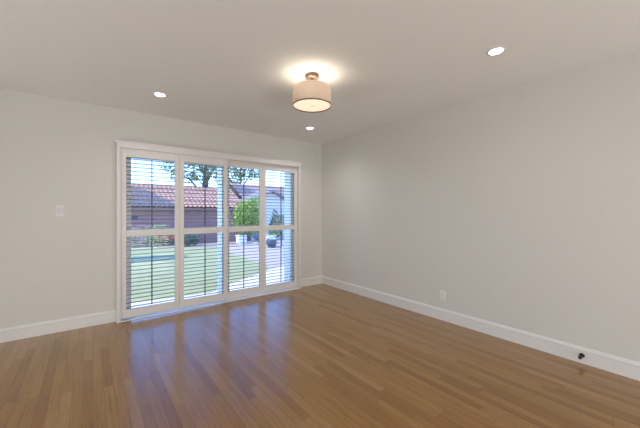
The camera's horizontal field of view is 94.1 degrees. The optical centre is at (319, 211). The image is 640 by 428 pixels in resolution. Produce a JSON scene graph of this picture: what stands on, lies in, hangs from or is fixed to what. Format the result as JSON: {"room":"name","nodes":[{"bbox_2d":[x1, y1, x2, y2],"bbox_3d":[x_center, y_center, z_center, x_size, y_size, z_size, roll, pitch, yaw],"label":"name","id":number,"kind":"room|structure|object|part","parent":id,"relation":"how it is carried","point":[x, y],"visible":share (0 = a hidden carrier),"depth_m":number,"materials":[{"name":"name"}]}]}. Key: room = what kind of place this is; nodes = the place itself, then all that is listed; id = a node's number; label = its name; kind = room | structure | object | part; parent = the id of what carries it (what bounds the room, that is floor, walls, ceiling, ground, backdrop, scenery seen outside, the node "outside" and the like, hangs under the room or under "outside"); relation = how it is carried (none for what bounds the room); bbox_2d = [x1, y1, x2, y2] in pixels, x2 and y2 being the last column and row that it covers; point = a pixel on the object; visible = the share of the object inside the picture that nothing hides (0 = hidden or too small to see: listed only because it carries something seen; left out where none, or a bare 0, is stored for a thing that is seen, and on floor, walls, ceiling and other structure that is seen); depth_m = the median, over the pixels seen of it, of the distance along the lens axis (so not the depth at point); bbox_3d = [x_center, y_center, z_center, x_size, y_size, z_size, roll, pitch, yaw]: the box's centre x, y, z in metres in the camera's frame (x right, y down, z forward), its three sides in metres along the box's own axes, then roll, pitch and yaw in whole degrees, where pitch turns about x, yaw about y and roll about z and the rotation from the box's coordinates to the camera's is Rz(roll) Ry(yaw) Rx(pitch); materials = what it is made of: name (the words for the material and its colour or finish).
{"room":"empty living room","nodes":[
{"label":"empty living room","id":0,"kind":"room"},
{"bbox_2d":[0,88,321,328],"bbox_3d":[-3.238,0.032,2.942,8.300,2.440,0.340,0,0,-38],"label":"wall","id":1,"kind":"structure","parent":0,"point":[54,151],"depth_m":3.19,"materials":[{"name":"paint"}]},
{"bbox_2d":[0,310,115,342],"bbox_3d":[-3.028,1.187,2.877,1.753,0.131,0.018,0,0,-38],"label":"baseboard","id":2,"kind":"structure","parent":1,"relation":"attached to","point":[65,324],"depth_m":3.09,"materials":[{"name":"white paint"}]},
{"bbox_2d":[56,205,64,215],"bbox_3d":[-2.720,-0.013,3.122,0.073,0.115,0.010,0,0,-38],"label":"light switch","id":3,"kind":"object","parent":1,"relation":"attached to","point":[60,209],"visible":1,"depth_m":3.12,"materials":[{"name":"white plastic"}]},
{"bbox_2d":[121,148,178,318],"bbox_3d":[-2.025,0.238,3.584,0.617,1.956,0.052,0,0,-38],"label":"shutter panel","id":4,"kind":"object","parent":1,"relation":"attached to","point":[125,152],"visible":0.98,"depth_m":3.56,"materials":[{"name":"paint"}]},
{"bbox_3d":[-2.012,-0.215,3.567,0.012,0.805,0.010,0,0,-38],"label":"tilt rod","id":5,"kind":"part","parent":4,"relation":"part of","materials":[{"name":"white wood"}]},
{"bbox_3d":[-2.012,0.703,3.567,0.012,0.798,0.010,0,0,-38],"label":"tilt rod","id":6,"kind":"part","parent":4,"relation":"part of","materials":[{"name":"white wood"}]},
{"bbox_2d":[179,154,226,307],"bbox_3d":[-1.536,0.238,3.963,0.617,1.956,0.052,0,0,-38],"label":"shutter panel","id":7,"kind":"object","parent":1,"relation":"attached to","point":[183,158],"visible":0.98,"depth_m":3.94,"materials":[{"name":"paint"}]},
{"bbox_3d":[-1.523,-0.215,3.946,0.012,0.805,0.010,0,0,-38],"label":"tilt rod","id":8,"kind":"part","parent":7,"relation":"part of","materials":[{"name":"white wood"}]},
{"bbox_3d":[-1.523,0.703,3.946,0.012,0.798,0.010,0,0,-38],"label":"tilt rod","id":9,"kind":"part","parent":7,"relation":"part of","materials":[{"name":"white wood"}]},
{"bbox_2d":[113,139,300,322],"bbox_3d":[-1.335,0.219,4.145,2.527,2.066,0.110,0,0,-38],"label":"trim","id":10,"kind":"structure","parent":1,"relation":"attached to","point":[120,144],"depth_m":3.76,"materials":[{"name":"paint"}]},
{"bbox_3d":[-2.298,0.259,3.398,0.039,1.986,0.088,0,0,-38],"label":"casing","id":11,"kind":"part","parent":10,"relation":"part of","materials":[{"name":"paint"}]},
{"bbox_3d":[-1.331,-0.802,4.140,2.527,0.023,0.098,0,0,-38],"label":"moulding","id":12,"kind":"part","parent":10,"relation":"part of","materials":[{"name":"paint"}]},
{"bbox_3d":[-0.357,0.259,4.900,0.039,1.986,0.088,0,0,-38],"label":"casing","id":13,"kind":"part","parent":10,"relation":"part of","materials":[{"name":"paint"}]},
{"bbox_2d":[123,157,295,318],"bbox_3d":[-1.393,0.252,4.234,2.430,2.000,0.103,0,0,-38],"label":"door","id":14,"kind":"structure","parent":1,"relation":"in","point":[128,226],"depth_m":3.71,"materials":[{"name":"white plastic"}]},
{"bbox_3d":[-1.834,0.266,3.921,1.270,1.948,0.035,0,0,-38],"label":"sash","id":15,"kind":"part","parent":14,"relation":"part of","materials":[{"name":"white plastic"}]},
{"bbox_3d":[-1.393,0.252,4.234,2.430,2.000,0.103,0,0,-38],"label":"frame","id":16,"kind":"part","parent":14,"relation":"part of","materials":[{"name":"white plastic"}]},
{"bbox_3d":[-0.896,0.266,4.588,1.130,1.948,0.035,0,0,-38],"label":"sash","id":17,"kind":"part","parent":14,"relation":"part of","materials":[{"name":"white plastic"}]},
{"bbox_2d":[222,159,262,297],"bbox_3d":[-1.119,0.238,4.343,0.617,1.956,0.052,0,0,-38],"label":"shutter panel","id":18,"kind":"object","parent":1,"relation":"attached to","point":[230,163],"visible":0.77,"depth_m":4.37,"materials":[{"name":"paint"}]},
{"bbox_3d":[-1.106,-0.215,4.326,0.012,0.805,0.010,0,0,-38],"label":"tilt rod","id":19,"kind":"part","parent":18,"relation":"part of","materials":[{"name":"white wood"}]},
{"bbox_3d":[-1.106,0.703,4.326,0.012,0.798,0.010,0,0,-38],"label":"tilt rod","id":20,"kind":"part","parent":18,"relation":"part of","materials":[{"name":"white wood"}]},
{"bbox_2d":[217,166,289,293],"bbox_3d":[-1.513,0.252,4.389,2.430,2.000,0.282,0,0,-38],"label":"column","id":21,"kind":"structure","parent":1,"relation":"attached to","point":[219,197],"depth_m":5.07,"materials":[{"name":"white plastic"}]},
{"bbox_2d":[263,163,296,291],"bbox_3d":[-0.629,0.238,4.722,0.617,1.956,0.052,0,0,-38],"label":"shutter panel","id":22,"kind":"object","parent":1,"relation":"attached to","point":[266,167],"visible":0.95,"depth_m":4.71,"materials":[{"name":"paint"}]},
{"bbox_2d":[301,276,321,286],"bbox_3d":[-0.163,1.187,5.095,0.500,0.131,0.018,0,0,-38],"label":"baseboard","id":23,"kind":"structure","parent":1,"relation":"attached to","point":[318,279],"depth_m":5.10,"materials":[{"name":"white paint"}]},
{"bbox_2d":[0,0,639,144],"bbox_3d":[-0.377,-1.288,-0.756,8.300,0.200,9.690,0,0,-38],"label":"ceiling","id":24,"kind":"structure","parent":0,"point":[232,64],"depth_m":2.19,"materials":[{"name":"paint"}]},
{"bbox_2d":[153,92,166,96],"bbox_3d":[-1.618,-1.185,3.013,0.120,0.006,0.120,0,0,-38],"label":"recessed light","id":25,"kind":"object","parent":24,"relation":"in","point":[158,94],"visible":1,"depth_m":3.00,"materials":[{"name":"white paint"}]},
{"bbox_2d":[293,72,330,112],"bbox_3d":[-0.069,-1.052,2.584,0.332,0.272,0.332,0,0,-38],"label":"ceiling lamp","id":26,"kind":"object","parent":24,"relation":"attached to","point":[310,95],"visible":1,"depth_m":2.48,"materials":[{"name":"beige fabric"}]},
{"bbox_2d":[293,99,330,111],"bbox_3d":[-0.069,-0.923,2.584,0.326,0.006,0.326,0,0,-38],"label":"diffuser","id":27,"kind":"object","parent":26,"relation":"attached to","point":[303,105],"depth_m":2.57,"materials":[{"name":"white glass"}]},
{"bbox_2d":[487,47,504,55],"bbox_3d":[1.299,-1.185,2.200,0.120,0.006,0.120,0,0,-38],"label":"recessed light","id":28,"kind":"object","parent":24,"relation":"in","point":[497,50],"visible":1,"depth_m":2.20,"materials":[{"name":"white plastic"}]},
{"bbox_2d":[0,283,639,427],"bbox_3d":[-0.377,1.327,-0.756,8.300,0.150,9.690,0,0,-38],"label":"floor","id":29,"kind":"structure","parent":0,"point":[320,355],"depth_m":2.31,"materials":[{"name":"brown wood"}]},
{"bbox_2d":[322,52,639,362],"bbox_3d":[2.950,0.032,1.603,0.150,2.440,9.350,0,0,-38],"label":"wall","id":30,"kind":"structure","parent":0,"point":[521,205],"depth_m":2.88,"materials":[{"name":"paint"}]},
{"bbox_2d":[440,290,445,300],"bbox_3d":[1.421,0.967,3.449,0.009,0.115,0.070,0,0,-38],"label":"power outlet","id":31,"kind":"object","parent":30,"relation":"attached to","point":[442,293],"visible":1,"depth_m":3.44,"materials":[{"name":"white plastic"}]},
{"bbox_2d":[322,276,639,380],"bbox_3d":[1.956,1.187,2.750,0.018,0.131,6.281,0,0,-38],"label":"baseboard","id":32,"kind":"structure","parent":30,"relation":"attached to","point":[607,362],"depth_m":2.88,"materials":[{"name":"white paint"}]},
{"bbox_2d":[578,353,584,358],"bbox_3d":[2.138,1.184,2.442,0.076,0.036,0.036,0,0,-38],"label":"door stop","id":33,"kind":"object","parent":32,"relation":"attached to","point":[581,355],"visible":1,"depth_m":2.45,"materials":[{"name":"black rubber"}]},
{"label":"outside","id":34,"kind":"structure","parent":0,"visible":0},
{"bbox_2d":[141,239,282,247],"bbox_3d":[-10.523,1.902,35.236,100.000,1.000,59.660,0,0,-38],"label":"ground","id":35,"kind":"structure","parent":34,"point":[212,245],"depth_m":12.47,"materials":[{"name":"concrete"}]},
{"bbox_2d":[137,222,168,246],"bbox_3d":[-7.612,1.215,13.781,1.557,1.474,0.819,0,0,-38],"label":"leafy shrub","id":36,"kind":"object","parent":35,"relation":"on","point":[138,241],"visible":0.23,"depth_m":13.66,"materials":[{"name":"green plant"}]},
{"bbox_2d":[146,228,184,246],"bbox_3d":[-6.513,1.102,12.683,1.552,0.870,0.900,0,0,-38],"label":"flowering shrub","id":37,"kind":"object","parent":35,"relation":"on","point":[163,237],"visible":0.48,"depth_m":12.50,"materials":[{"name":"green plant"}]},
{"bbox_2d":[131,184,240,247],"bbox_3d":[-9.983,0.362,18.073,9.450,4.080,5.325,0,0,-38],"label":"brick outbuilding","id":38,"kind":"structure","parent":35,"relation":"on","point":[166,205],"depth_m":17.24,"materials":[{"name":"brick"}]},
{"bbox_2d":[159,161,216,186],"bbox_3d":[-9.541,-1.676,22.150,4.338,8.210,1.911,0,0,-38],"label":"tree","id":39,"kind":"object","parent":35,"relation":"on","point":[188,166],"visible":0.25,"depth_m":22.17,"materials":[{"name":"green plant"}]},
{"bbox_2d":[184,234,199,245],"bbox_3d":[-5.440,1.119,12.322,0.976,0.651,0.696,0,0,-38],"label":"bush","id":40,"kind":"object","parent":35,"relation":"on","point":[194,238],"visible":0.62,"depth_m":12.35,"materials":[{"name":"green plant"}]},
{"bbox_2d":[131,247,269,302],"bbox_3d":[-6.476,1.402,6.922,9.750,0.060,8.600,0,0,-38],"label":"lawn","id":41,"kind":"structure","parent":35,"relation":"on","point":[138,251],"depth_m":6.99,"materials":[{"name":"green plant"}]},
{"bbox_2d":[131,265,283,307],"bbox_3d":[-1.788,1.397,7.605,18.000,0.060,5.258,0,0,-38],"label":"patio","id":42,"kind":"structure","parent":35,"relation":"on","point":[277,268],"depth_m":5.70,"materials":[{"name":"concrete"}]},
{"bbox_2d":[209,167,258,184],"bbox_3d":[-8.720,-2.100,30.713,6.018,9.043,2.658,0,0,-38],"label":"tree","id":43,"kind":"object","parent":35,"relation":"on","point":[231,170],"visible":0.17,"depth_m":30.64,"materials":[{"name":"green plant"}]},
{"bbox_2d":[231,196,258,240],"bbox_3d":[-3.547,0.318,14.614,1.793,2.259,1.283,0,0,-38],"label":"bush","id":44,"kind":"object","parent":35,"relation":"on","point":[254,218],"visible":0.61,"depth_m":14.41,"materials":[{"name":"green plant"}]},
{"bbox_2d":[229,239,283,268],"bbox_3d":[-0.487,1.406,13.023,4.961,0.060,10.804,0,0,31],"label":"gravel path","id":45,"kind":"structure","parent":35,"relation":"on","point":[254,245],"depth_m":10.12,"materials":[{"name":"stone"}]},
{"bbox_2d":[235,233,246,244],"bbox_3d":[-3.363,1.121,12.745,0.380,0.511,0.380,0,0,-38],"label":"planter","id":46,"kind":"object","parent":45,"relation":"on","point":[241,234],"visible":0.79,"depth_m":12.64,"materials":[{"name":"white paint"}]},
{"bbox_2d":[266,239,276,247],"bbox_3d":[-1.875,1.226,11.557,0.420,0.300,0.420,0,0,-38],"label":"glazed pot","id":47,"kind":"object","parent":45,"relation":"on","point":[268,242],"visible":0.83,"depth_m":11.41,"materials":[{"name":"blue ceramic"}]},
{"bbox_2d":[266,232,276,239],"bbox_3d":[-2.169,1.121,13.163,0.380,0.511,0.380,0,0,-38],"label":"planter","id":48,"kind":"object","parent":45,"relation":"on","point":[269,235],"visible":0.56,"depth_m":13.05,"materials":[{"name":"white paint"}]},
{"bbox_2d":[271,210,283,244],"bbox_3d":[-1.705,0.672,12.260,0.635,1.503,0.468,0,0,-38],"label":"young tree","id":49,"kind":"object","parent":45,"relation":"on","point":[281,210],"visible":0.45,"depth_m":12.29,"materials":[{"name":"green plant"}]},
{"bbox_2d":[229,183,283,240],"bbox_3d":[-3.389,0.003,26.587,10.500,4.799,8.627,0,0,-38],"label":"house","id":50,"kind":"structure","parent":35,"relation":"on","point":[279,191],"depth_m":21.95,"materials":[{"name":"paint"}]},
{"bbox_2d":[269,209,280,239],"bbox_3d":[-2.270,0.614,14.999,0.747,1.603,0.726,0,0,-38],"label":"conifer","id":51,"kind":"object","parent":35,"relation":"on","point":[271,221],"visible":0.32,"depth_m":14.92,"materials":[{"name":"green plant"}]}
]}

